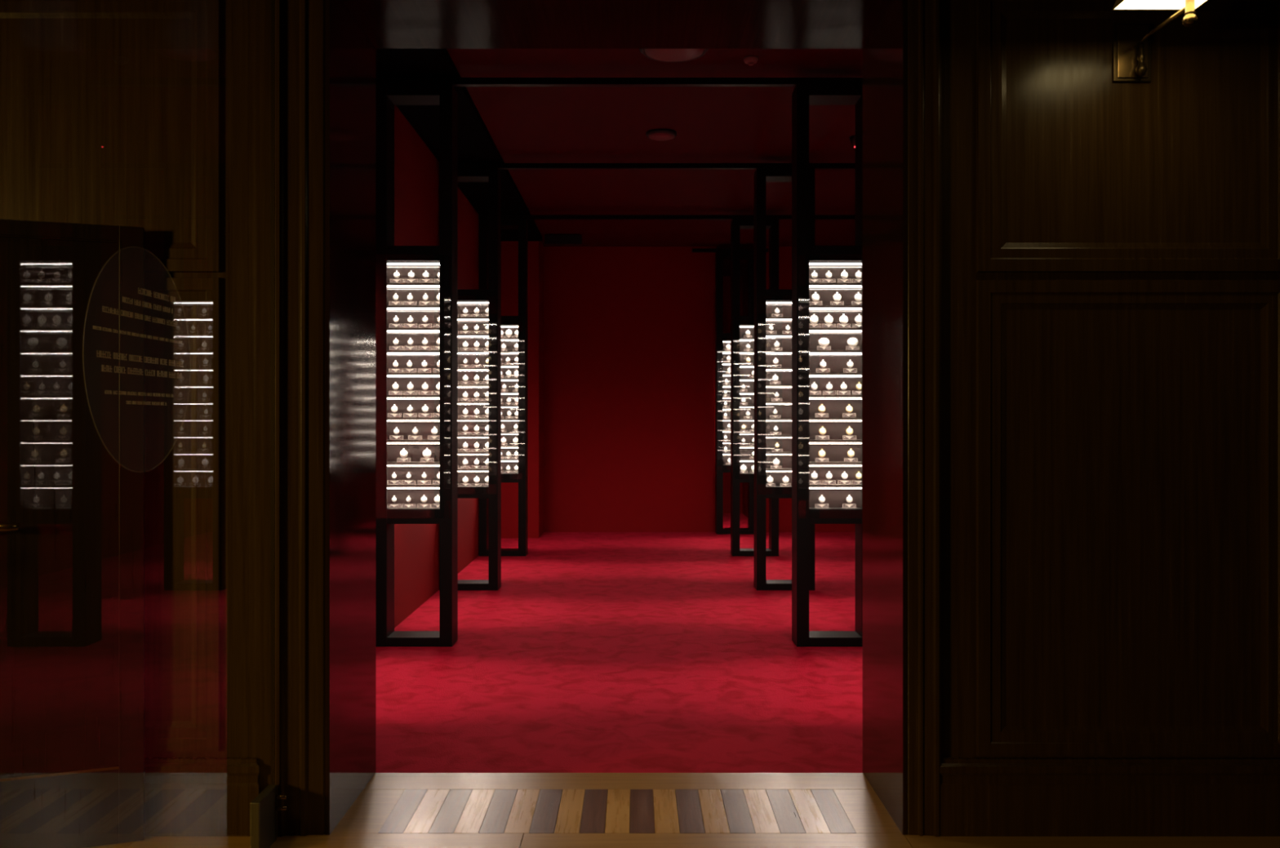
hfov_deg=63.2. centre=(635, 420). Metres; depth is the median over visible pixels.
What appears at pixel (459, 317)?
shelf
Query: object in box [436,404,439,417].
watch
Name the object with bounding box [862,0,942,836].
door frame
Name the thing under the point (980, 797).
baseboard
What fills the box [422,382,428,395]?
watch
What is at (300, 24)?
door frame
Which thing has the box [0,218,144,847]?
glass panel
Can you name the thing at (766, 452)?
shelf
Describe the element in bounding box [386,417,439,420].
shelf
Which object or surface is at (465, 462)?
watch
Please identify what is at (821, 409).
watch
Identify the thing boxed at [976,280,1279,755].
wall panel
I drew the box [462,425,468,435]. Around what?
watch
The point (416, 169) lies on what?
wall
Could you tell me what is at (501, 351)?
shelf
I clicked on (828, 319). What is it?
watch
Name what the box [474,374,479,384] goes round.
watch
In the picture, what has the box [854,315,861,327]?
watch
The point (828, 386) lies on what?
watch
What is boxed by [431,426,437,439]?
watch
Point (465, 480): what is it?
watch
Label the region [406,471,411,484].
watch
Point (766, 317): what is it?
shelf
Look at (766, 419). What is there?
shelf
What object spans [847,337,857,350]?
watch
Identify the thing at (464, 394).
watch
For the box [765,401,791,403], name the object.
shelf
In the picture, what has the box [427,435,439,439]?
card
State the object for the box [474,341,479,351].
watch
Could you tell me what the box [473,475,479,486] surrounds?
watch
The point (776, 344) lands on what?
watch
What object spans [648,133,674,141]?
diffuser
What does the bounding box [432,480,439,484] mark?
card
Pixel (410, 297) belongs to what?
watch
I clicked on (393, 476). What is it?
watch
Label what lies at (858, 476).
watch
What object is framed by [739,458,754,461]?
shelf
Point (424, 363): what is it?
watch
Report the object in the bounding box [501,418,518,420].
shelf
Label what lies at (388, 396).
shelf
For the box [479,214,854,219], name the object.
ceiling beam
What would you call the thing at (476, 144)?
ceiling beam
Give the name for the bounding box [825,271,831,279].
watch
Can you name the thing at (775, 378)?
watch
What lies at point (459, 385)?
shelf
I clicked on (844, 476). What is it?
watch
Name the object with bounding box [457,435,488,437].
shelf
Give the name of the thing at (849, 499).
watch
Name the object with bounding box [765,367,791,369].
shelf
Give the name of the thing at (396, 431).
watch
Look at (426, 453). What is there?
watch
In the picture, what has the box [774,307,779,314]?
watch
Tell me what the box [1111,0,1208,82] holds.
wall lamp
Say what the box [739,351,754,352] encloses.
shelf
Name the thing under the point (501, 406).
shelf
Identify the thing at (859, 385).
watch
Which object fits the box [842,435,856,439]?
card
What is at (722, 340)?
display case
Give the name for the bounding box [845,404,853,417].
watch
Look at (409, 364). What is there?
watch
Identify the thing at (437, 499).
watch
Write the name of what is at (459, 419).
shelf
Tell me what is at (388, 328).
shelf
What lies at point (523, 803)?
threshold
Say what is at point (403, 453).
watch
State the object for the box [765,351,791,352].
shelf
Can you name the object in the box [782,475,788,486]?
watch
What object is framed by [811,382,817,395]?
watch
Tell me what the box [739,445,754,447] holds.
shelf
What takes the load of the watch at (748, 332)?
on the display case at (740, 371)
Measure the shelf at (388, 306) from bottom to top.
0.018 m
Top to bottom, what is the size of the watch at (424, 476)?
0.085 m
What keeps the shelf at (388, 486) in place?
attached to the display case at (390, 258)
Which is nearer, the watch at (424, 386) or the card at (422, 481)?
the card at (422, 481)
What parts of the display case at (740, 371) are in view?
post, rail, rail, post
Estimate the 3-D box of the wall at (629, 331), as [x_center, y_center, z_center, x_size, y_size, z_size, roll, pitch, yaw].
[1.006,-0.439,16.052,4.587,3.985,3.074,0,0,0]
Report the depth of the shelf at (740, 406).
11.96 m
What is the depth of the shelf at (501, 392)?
11.96 m
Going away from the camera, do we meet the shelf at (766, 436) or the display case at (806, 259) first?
the display case at (806, 259)
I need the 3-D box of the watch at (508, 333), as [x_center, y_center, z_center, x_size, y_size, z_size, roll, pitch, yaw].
[-1.468,-1.008,12.011,0.077,0.107,0.024,0,0,0]
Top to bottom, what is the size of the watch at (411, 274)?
0.090 m
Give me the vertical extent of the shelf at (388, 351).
0.018 m
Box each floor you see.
[84,833,1279,847]
[375,513,862,773]
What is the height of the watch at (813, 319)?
0.098 m
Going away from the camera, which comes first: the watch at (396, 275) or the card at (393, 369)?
the card at (393, 369)
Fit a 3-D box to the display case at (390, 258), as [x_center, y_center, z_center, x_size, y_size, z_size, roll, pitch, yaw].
[-1.532,-0.381,7.263,0.534,3.869,0.235,0,0,0]
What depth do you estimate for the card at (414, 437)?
7.21 m
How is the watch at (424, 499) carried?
on the display case at (390, 258)
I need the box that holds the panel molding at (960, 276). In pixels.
[942,0,1279,757]
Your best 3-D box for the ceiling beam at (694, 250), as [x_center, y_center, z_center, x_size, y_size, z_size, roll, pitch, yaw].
[1.292,-2.339,14.276,1.045,0.047,0.055,0,0,0]
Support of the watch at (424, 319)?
on the display case at (390, 258)
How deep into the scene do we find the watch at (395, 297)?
7.22 m
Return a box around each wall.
[394,105,479,627]
[543,246,854,532]
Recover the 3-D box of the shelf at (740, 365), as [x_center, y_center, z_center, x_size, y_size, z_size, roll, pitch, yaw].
[1.372,-0.635,11.999,0.475,0.018,0.072,0,0,0]
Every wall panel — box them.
[0,0,221,272]
[144,277,221,751]
[976,0,1279,272]
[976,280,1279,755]
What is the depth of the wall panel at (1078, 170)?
3.92 m
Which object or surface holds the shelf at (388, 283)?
attached to the display case at (390, 258)
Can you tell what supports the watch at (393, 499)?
on the display case at (390, 258)
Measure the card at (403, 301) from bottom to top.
0.029 m
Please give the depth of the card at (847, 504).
7.21 m
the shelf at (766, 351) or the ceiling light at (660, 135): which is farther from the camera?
the shelf at (766, 351)
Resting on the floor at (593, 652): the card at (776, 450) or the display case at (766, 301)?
the display case at (766, 301)
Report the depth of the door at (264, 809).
3.86 m
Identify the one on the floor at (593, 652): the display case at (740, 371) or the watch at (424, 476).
the display case at (740, 371)
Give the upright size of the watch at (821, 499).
0.090 m
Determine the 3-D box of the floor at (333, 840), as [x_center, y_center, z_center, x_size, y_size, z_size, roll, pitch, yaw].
[0.000,1.570,2.069,8.357,0.033,3.695,0,0,0]
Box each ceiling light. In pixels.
[639,48,708,62]
[645,128,676,141]
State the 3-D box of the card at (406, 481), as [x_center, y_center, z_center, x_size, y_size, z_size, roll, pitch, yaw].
[-1.575,0.427,7.208,0.094,0.029,0.008,0,0,0]
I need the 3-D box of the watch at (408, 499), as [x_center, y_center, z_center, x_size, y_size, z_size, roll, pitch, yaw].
[-1.581,0.562,7.235,0.033,0.085,0.024,0,0,0]
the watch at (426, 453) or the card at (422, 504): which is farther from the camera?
the watch at (426, 453)
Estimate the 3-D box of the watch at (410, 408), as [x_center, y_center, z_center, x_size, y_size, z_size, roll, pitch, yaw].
[-1.571,-0.068,7.235,0.038,0.088,0.024,0,0,0]
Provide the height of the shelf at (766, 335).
0.018 m
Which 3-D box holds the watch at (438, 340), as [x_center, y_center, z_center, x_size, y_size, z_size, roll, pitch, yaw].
[-1.368,-0.533,7.235,0.038,0.088,0.024,0,0,0]
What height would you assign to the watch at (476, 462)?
0.093 m
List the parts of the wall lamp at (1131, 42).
plate, lamp shade, arm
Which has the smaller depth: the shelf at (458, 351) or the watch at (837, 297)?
the watch at (837, 297)
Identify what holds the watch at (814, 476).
on the display case at (806, 259)
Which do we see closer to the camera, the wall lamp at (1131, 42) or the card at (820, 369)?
the wall lamp at (1131, 42)
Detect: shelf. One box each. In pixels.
[386,282,439,285]
[386,305,439,307]
[386,327,439,330]
[386,350,439,352]
[386,372,439,375]
[386,395,439,397]
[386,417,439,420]
[386,440,439,442]
[386,462,439,465]
[386,484,439,487]
[457,316,488,319]
[457,333,488,336]
[457,351,488,352]
[457,367,488,369]
[457,384,488,386]
[457,401,488,403]
[457,417,488,420]
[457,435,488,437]
[457,451,488,453]
[457,468,488,471]
[501,337,518,339]
[501,351,518,352]
[501,364,518,366]
[501,378,518,380]
[501,391,518,393]
[501,405,518,407]
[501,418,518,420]
[501,431,518,434]
[501,445,518,447]
[501,458,518,461]
[739,337,754,339]
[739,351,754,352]
[739,364,754,366]
[739,378,754,380]
[739,391,754,393]
[739,405,754,407]
[739,418,754,420]
[739,431,754,434]
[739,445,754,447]
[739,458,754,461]
[765,316,791,319]
[765,333,791,336]
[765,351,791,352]
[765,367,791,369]
[765,384,791,386]
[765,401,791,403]
[765,417,791,420]
[765,435,791,437]
[765,451,791,453]
[765,468,791,471]
[808,282,861,285]
[808,305,861,307]
[808,327,861,330]
[808,350,861,352]
[808,372,861,375]
[808,395,861,397]
[808,417,861,420]
[808,440,861,442]
[808,462,861,465]
[808,484,861,487]
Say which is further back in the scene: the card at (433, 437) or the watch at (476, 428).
the watch at (476, 428)
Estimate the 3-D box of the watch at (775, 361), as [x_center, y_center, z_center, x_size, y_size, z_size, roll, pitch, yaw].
[1.291,-0.536,9.609,0.050,0.093,0.024,0,0,0]
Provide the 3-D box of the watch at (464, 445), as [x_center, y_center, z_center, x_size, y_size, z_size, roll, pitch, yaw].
[-1.574,0.240,9.609,0.050,0.093,0.024,0,0,0]
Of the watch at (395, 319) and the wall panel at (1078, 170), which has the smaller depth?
the wall panel at (1078, 170)
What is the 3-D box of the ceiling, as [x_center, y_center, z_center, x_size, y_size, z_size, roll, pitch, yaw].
[0.745,-2.453,11.090,5.330,0.044,12.999,0,0,0]
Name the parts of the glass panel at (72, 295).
handle, rail, rail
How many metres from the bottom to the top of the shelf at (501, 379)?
0.018 m
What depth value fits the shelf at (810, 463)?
7.19 m
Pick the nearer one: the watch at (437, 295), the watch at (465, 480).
the watch at (437, 295)
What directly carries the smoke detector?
attached to the ceiling
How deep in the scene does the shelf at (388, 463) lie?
7.19 m
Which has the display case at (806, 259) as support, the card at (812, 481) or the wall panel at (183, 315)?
the card at (812, 481)
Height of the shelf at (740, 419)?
0.018 m
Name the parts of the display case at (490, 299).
rail, rail, post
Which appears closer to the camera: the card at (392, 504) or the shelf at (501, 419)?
the card at (392, 504)
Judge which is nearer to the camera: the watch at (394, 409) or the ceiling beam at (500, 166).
the watch at (394, 409)
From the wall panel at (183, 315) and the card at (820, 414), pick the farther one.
the card at (820, 414)
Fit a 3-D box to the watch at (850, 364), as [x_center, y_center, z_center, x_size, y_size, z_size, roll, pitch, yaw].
[1.489,-0.379,7.235,0.044,0.090,0.024,0,0,0]
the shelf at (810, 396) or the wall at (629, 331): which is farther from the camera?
the wall at (629, 331)
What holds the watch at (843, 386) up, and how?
on the display case at (806, 259)
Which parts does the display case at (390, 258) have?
post, rail, rail, post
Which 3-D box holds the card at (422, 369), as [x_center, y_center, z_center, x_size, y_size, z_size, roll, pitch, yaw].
[-1.466,-0.349,7.208,0.094,0.029,0.008,0,0,0]
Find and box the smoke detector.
[743,55,758,65]
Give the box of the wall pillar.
[501,241,543,537]
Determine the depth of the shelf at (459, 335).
9.56 m
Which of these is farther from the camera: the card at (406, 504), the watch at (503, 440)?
the watch at (503, 440)
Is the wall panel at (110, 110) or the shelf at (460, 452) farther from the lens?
the shelf at (460, 452)
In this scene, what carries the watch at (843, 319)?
on the display case at (806, 259)
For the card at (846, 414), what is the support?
on the display case at (806, 259)
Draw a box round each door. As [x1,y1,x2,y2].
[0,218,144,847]
[249,0,287,847]
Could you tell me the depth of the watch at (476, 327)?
9.60 m
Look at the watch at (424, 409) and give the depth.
7.22 m
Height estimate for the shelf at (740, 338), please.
0.018 m
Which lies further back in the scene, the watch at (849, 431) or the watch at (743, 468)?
the watch at (743, 468)
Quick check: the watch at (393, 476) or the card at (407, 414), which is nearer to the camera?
the card at (407, 414)
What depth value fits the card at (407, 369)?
7.21 m
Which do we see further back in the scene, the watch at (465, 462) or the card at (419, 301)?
the watch at (465, 462)
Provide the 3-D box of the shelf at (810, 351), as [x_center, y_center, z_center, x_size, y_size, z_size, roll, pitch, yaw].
[1.372,-0.480,7.223,0.475,0.018,0.072,0,0,0]
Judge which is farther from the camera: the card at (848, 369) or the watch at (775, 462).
the watch at (775, 462)
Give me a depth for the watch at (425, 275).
7.22 m
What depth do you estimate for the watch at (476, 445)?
9.60 m
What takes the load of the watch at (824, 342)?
on the display case at (806, 259)
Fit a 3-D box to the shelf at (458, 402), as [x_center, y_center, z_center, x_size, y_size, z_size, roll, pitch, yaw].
[-1.532,-0.170,9.597,0.475,0.018,0.072,0,0,0]
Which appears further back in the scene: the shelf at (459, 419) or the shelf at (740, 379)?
the shelf at (740, 379)
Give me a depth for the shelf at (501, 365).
11.96 m
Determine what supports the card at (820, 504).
on the display case at (806, 259)
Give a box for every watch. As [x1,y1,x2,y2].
[391,404,397,417]
[391,472,396,484]
[391,495,396,507]
[392,293,398,305]
[392,360,398,372]
[392,382,398,395]
[393,271,399,279]
[393,315,398,327]
[393,337,398,350]
[393,426,399,435]
[400,448,407,462]
[406,360,412,372]
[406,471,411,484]
[406,495,410,507]
[407,293,413,305]
[407,315,413,327]
[407,337,413,350]
[407,382,413,395]
[407,404,413,417]
[408,271,414,279]
[412,426,417,439]
[421,494,426,507]
[422,271,429,279]
[422,293,428,305]
[422,315,427,327]
[422,337,427,350]
[422,360,426,372]
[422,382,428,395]
[422,404,428,417]
[422,448,431,462]
[422,471,426,484]
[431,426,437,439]
[434,494,439,507]
[435,382,439,395]
[436,293,439,305]
[436,337,439,350]
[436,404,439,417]
[462,307,467,314]
[462,341,468,351]
[462,375,468,384]
[462,391,467,399]
[462,408,467,417]
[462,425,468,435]
[462,441,467,448]
[462,458,468,468]
[462,475,468,486]
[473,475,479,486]
[474,307,479,314]
[474,324,479,333]
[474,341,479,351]
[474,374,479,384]
[474,391,479,399]
[474,408,479,417]
[474,425,479,435]
[474,441,479,448]
[474,458,479,468]
[501,438,506,445]
[505,328,511,337]
[506,369,511,377]
[512,437,518,445]
[740,464,746,473]
[745,330,750,337]
[766,475,773,486]
[772,374,778,384]
[773,357,778,366]
[773,457,779,468]
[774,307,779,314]
[774,341,779,351]
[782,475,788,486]
[809,314,817,327]
[811,271,817,282]
[811,292,819,305]
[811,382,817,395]
[811,471,817,484]
[818,337,829,350]
[818,404,825,417]
[818,426,826,439]
[818,448,825,462]
[818,494,825,507]
[819,360,826,372]
[824,314,833,327]
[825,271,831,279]
[826,382,832,395]
[826,471,832,484]
[833,292,840,305]
[839,315,848,327]
[840,270,848,282]
[840,382,846,395]
[841,471,847,484]
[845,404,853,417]
[845,426,853,439]
[846,494,852,507]
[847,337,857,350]
[847,360,853,372]
[847,448,854,462]
[854,292,861,305]
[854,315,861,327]
[855,270,861,279]
[855,471,861,484]
[856,382,861,395]
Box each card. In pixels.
[387,413,401,417]
[387,480,400,484]
[387,503,400,506]
[388,368,402,372]
[389,435,403,439]
[401,480,415,484]
[401,503,415,507]
[402,368,416,372]
[403,301,417,305]
[403,413,417,417]
[408,435,422,439]
[417,368,431,370]
[417,480,431,484]
[417,503,431,507]
[418,301,432,305]
[418,413,431,416]
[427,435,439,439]
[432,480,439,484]
[771,448,782,452]
[808,480,821,484]
[814,413,828,416]
[814,503,828,506]
[815,435,829,439]
[816,368,830,372]
[822,480,835,484]
[830,301,844,305]
[837,480,851,484]
[842,413,856,417]
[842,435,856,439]
[842,503,856,507]
[843,368,857,372]
[851,480,861,484]
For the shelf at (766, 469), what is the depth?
9.56 m
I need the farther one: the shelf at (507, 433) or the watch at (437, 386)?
the shelf at (507, 433)
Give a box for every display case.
[375,84,457,646]
[457,168,501,590]
[479,218,527,556]
[715,251,754,534]
[730,218,778,556]
[754,168,814,590]
[791,84,862,646]
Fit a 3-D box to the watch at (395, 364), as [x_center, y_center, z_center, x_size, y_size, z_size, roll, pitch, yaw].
[-1.671,-0.378,7.235,0.038,0.088,0.024,0,0,0]
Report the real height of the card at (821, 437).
0.029 m
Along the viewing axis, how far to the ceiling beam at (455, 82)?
7.16 m
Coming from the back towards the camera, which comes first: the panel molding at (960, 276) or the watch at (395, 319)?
the watch at (395, 319)
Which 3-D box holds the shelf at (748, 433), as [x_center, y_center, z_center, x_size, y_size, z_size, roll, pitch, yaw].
[1.372,0.141,11.999,0.475,0.018,0.072,0,0,0]
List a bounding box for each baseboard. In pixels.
[144,757,259,836]
[939,757,1279,836]
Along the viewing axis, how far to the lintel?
4.30 m
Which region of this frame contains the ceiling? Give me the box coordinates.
[446,48,862,275]
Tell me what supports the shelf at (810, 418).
attached to the display case at (806, 259)
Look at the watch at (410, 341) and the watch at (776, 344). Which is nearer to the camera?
the watch at (410, 341)
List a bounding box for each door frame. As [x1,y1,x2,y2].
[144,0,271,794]
[275,0,375,836]
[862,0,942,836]
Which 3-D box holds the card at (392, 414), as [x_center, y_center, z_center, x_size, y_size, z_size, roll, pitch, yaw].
[-1.673,-0.038,7.208,0.094,0.029,0.008,0,0,0]
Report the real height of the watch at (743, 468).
0.104 m
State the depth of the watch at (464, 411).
9.60 m
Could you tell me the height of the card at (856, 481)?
0.029 m
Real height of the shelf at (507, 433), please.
0.018 m
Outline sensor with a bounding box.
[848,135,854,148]
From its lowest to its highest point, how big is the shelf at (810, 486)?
0.018 m
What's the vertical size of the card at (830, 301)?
0.029 m
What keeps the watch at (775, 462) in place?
on the display case at (766, 301)
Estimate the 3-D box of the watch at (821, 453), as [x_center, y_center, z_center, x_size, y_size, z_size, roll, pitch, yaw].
[1.292,0.240,7.235,0.050,0.093,0.024,0,0,0]
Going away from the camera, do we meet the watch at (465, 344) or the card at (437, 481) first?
the card at (437, 481)
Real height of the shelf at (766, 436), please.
0.018 m
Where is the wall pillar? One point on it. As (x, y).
(509, 250)
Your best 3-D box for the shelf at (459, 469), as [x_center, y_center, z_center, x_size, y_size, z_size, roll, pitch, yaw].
[-1.532,0.451,9.597,0.475,0.018,0.072,0,0,0]
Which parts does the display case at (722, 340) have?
post, rail, rail, post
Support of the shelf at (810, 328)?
attached to the display case at (806, 259)
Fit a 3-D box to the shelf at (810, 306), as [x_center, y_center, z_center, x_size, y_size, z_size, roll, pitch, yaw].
[1.372,-0.790,7.223,0.475,0.018,0.072,0,0,0]
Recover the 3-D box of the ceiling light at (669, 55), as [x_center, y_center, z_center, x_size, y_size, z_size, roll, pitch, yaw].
[0.247,-2.405,6.757,0.451,0.052,0.451,0,0,0]
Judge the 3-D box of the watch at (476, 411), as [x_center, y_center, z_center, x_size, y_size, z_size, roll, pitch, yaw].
[-1.471,-0.070,9.609,0.050,0.093,0.024,0,0,0]
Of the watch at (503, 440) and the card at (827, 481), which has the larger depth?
the watch at (503, 440)
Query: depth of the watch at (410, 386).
7.22 m
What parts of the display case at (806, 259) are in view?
post, rail, rail, post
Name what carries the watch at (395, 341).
on the display case at (390, 258)
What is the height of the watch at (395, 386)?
0.090 m
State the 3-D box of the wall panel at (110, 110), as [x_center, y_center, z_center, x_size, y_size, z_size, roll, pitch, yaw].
[-2.151,-1.093,3.909,1.177,1.070,0.018,0,0,0]
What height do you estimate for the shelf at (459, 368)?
0.018 m
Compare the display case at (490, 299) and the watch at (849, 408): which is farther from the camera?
the display case at (490, 299)
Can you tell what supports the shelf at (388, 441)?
attached to the display case at (390, 258)
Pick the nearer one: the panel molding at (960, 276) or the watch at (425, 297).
the panel molding at (960, 276)
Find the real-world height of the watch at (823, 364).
0.090 m
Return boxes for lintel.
[342,0,892,48]
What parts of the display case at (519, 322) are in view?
post, rail, rail, post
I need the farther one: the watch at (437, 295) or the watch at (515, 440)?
the watch at (515, 440)
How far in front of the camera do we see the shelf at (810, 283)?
7.19 m
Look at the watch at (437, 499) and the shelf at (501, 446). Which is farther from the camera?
the shelf at (501, 446)
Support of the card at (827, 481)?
on the display case at (806, 259)
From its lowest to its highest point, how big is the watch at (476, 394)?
0.093 m
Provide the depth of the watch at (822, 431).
7.22 m
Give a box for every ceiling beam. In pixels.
[375,48,542,241]
[375,77,862,86]
[439,163,854,169]
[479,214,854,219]
[692,248,768,252]
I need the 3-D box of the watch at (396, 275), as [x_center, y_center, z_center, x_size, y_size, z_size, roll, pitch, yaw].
[-1.663,-1.000,7.235,0.044,0.090,0.024,0,0,0]
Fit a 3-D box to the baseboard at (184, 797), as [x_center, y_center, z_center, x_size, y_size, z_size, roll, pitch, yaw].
[-2.683,1.411,3.901,2.553,0.286,0.034,0,0,0]
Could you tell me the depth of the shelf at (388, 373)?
7.19 m
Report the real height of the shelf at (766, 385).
0.018 m
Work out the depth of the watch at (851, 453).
7.22 m
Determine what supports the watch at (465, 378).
on the display case at (490, 299)
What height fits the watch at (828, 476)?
0.090 m
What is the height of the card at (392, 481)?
0.029 m
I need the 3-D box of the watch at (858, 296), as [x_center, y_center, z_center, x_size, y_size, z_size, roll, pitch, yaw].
[1.546,-0.847,7.235,0.055,0.096,0.024,0,0,0]
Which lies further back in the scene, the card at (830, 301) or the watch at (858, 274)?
the watch at (858, 274)
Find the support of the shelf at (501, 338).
attached to the display case at (519, 322)
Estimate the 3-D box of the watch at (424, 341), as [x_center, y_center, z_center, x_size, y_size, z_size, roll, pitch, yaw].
[-1.466,-0.533,7.235,0.038,0.088,0.024,0,0,0]
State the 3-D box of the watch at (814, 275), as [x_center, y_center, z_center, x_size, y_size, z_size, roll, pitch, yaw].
[1.240,-1.000,7.235,0.044,0.090,0.024,0,0,0]
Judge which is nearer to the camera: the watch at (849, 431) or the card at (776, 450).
the watch at (849, 431)
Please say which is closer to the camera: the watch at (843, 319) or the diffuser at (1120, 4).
the diffuser at (1120, 4)
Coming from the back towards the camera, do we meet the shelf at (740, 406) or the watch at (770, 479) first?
the shelf at (740, 406)
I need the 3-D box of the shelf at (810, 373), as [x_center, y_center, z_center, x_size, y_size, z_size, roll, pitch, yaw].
[1.372,-0.325,7.223,0.475,0.018,0.072,0,0,0]
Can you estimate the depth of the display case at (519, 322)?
11.93 m
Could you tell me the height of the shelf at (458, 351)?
0.018 m
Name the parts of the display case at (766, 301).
glass pane, post, rail, rail, post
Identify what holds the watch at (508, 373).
on the display case at (519, 322)
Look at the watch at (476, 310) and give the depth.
9.60 m
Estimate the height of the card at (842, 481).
0.029 m
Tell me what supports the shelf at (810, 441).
attached to the display case at (806, 259)
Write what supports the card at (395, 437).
on the display case at (390, 258)
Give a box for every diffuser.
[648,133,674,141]
[1115,0,1206,8]
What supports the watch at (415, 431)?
on the display case at (390, 258)
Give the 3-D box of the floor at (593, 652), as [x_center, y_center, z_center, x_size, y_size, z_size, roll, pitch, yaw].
[0.745,1.576,11.090,5.330,0.044,12.999,0,0,0]
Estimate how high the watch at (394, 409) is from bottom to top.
0.090 m
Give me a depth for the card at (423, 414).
7.21 m
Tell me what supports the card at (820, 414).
on the display case at (806, 259)
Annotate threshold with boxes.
[331,773,901,835]
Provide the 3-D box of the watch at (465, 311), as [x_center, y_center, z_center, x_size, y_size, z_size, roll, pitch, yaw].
[-1.574,-1.000,9.609,0.044,0.090,0.024,0,0,0]
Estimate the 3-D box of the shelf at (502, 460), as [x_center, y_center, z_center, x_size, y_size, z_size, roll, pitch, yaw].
[-1.532,0.451,11.999,0.475,0.018,0.072,0,0,0]
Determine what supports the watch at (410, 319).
on the display case at (390, 258)
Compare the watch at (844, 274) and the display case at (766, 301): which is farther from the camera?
the display case at (766, 301)
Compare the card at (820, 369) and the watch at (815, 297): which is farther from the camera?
the watch at (815, 297)

